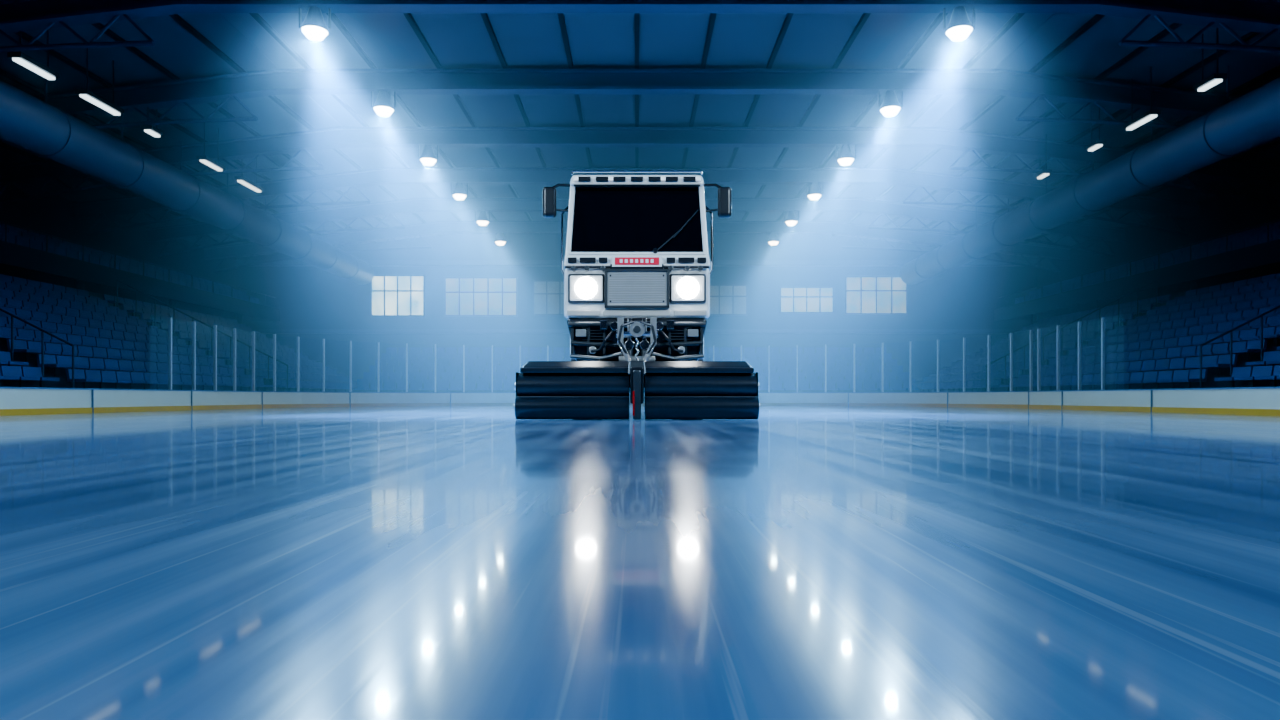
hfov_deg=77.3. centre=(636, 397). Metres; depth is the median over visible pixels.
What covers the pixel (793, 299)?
window
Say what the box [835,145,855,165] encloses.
floodlight
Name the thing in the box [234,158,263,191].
strip light
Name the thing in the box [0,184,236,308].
wall
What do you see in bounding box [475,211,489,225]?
floodlight
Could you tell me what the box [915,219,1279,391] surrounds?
grandstand
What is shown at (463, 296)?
window
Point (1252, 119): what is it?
air duct
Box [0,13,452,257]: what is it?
ceiling panels
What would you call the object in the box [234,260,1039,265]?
trim
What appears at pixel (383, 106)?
floodlight
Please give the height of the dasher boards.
1.970 m
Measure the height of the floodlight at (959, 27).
0.640 m
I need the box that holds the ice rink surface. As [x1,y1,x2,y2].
[0,406,1279,719]
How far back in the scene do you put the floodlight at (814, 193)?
26.92 m
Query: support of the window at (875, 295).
in the wall at (307, 297)
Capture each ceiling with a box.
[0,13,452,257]
[220,13,1053,220]
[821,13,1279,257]
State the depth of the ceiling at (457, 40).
18.73 m
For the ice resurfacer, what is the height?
3.425 m
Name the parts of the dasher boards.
cap rail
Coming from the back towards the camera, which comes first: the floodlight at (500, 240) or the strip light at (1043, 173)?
the floodlight at (500, 240)
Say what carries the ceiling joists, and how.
attached to the ceiling at (457, 40)
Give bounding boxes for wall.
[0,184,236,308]
[237,233,1036,380]
[1037,184,1279,308]
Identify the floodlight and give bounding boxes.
[299,6,330,40]
[371,90,395,116]
[418,145,438,165]
[451,183,467,199]
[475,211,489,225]
[494,232,506,244]
[767,232,779,244]
[784,211,798,225]
[806,183,822,199]
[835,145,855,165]
[878,90,902,116]
[943,6,974,40]
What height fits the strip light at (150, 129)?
1.168 m
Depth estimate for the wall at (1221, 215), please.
28.33 m
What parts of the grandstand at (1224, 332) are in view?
stair handrail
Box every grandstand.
[0,221,356,391]
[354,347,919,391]
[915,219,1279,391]
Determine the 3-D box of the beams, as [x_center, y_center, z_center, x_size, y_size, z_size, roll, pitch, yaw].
[0.000,-6.882,12.875,37.960,1.669,44.890,0,0,0]
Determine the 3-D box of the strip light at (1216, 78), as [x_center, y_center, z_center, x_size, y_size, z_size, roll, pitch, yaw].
[11.600,-6.870,16.200,0.260,1.168,0.600,0,0,0]
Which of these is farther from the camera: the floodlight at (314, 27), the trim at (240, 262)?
the trim at (240, 262)
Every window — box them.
[370,275,424,316]
[444,277,517,316]
[533,280,563,315]
[710,284,747,315]
[779,286,833,313]
[844,276,907,314]
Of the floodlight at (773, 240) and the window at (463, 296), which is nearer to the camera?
the floodlight at (773, 240)
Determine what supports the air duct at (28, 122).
hanging from the ceiling panels at (175, 49)
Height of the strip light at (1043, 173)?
1.168 m
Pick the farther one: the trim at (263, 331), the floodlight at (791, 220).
the trim at (263, 331)
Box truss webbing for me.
[0,14,1279,272]
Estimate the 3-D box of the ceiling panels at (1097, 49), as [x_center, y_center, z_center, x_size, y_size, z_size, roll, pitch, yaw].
[13.745,-7.215,13.000,10.490,1.198,49.980,0,0,0]
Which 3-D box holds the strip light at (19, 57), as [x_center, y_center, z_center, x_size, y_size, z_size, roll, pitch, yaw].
[-11.600,-6.870,15.400,0.260,1.168,1.000,0,0,0]
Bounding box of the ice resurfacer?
[514,171,759,419]
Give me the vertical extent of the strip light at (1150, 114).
1.168 m
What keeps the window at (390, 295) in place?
in the wall at (307, 297)
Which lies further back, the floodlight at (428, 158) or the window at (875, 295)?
the window at (875, 295)
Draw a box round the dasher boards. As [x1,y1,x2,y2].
[0,317,1279,415]
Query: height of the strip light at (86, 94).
1.168 m
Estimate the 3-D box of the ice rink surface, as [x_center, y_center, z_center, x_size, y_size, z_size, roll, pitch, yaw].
[0.000,0.284,8.000,19.800,0.001,36.200,0,0,0]
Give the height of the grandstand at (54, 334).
5.480 m
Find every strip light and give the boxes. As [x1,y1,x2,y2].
[7,30,59,79]
[75,48,123,115]
[140,107,163,136]
[196,123,225,170]
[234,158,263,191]
[1034,134,1051,178]
[1085,106,1105,150]
[1123,67,1160,130]
[1193,28,1226,91]
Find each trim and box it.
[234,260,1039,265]
[252,329,1021,333]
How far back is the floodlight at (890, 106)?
18.83 m
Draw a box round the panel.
[564,268,709,318]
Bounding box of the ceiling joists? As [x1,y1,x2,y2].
[0,13,1279,254]
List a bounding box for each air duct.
[0,78,373,284]
[900,65,1279,284]
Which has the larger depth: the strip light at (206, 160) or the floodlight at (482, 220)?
the floodlight at (482, 220)
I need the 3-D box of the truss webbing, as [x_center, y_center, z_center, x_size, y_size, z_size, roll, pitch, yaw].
[0.000,-6.331,12.875,37.242,1.740,44.650,0,0,0]
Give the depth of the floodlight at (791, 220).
30.98 m
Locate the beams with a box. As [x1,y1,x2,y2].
[0,0,1279,259]
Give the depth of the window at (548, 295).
37.96 m
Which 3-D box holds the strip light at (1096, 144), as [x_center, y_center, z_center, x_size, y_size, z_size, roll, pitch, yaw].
[11.600,-6.870,20.250,0.260,1.168,0.500,0,0,0]
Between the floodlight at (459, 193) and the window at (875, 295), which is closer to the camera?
the floodlight at (459, 193)
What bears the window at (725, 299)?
in the wall at (307, 297)
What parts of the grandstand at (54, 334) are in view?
stair handrail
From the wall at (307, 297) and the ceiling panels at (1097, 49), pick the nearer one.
the ceiling panels at (1097, 49)

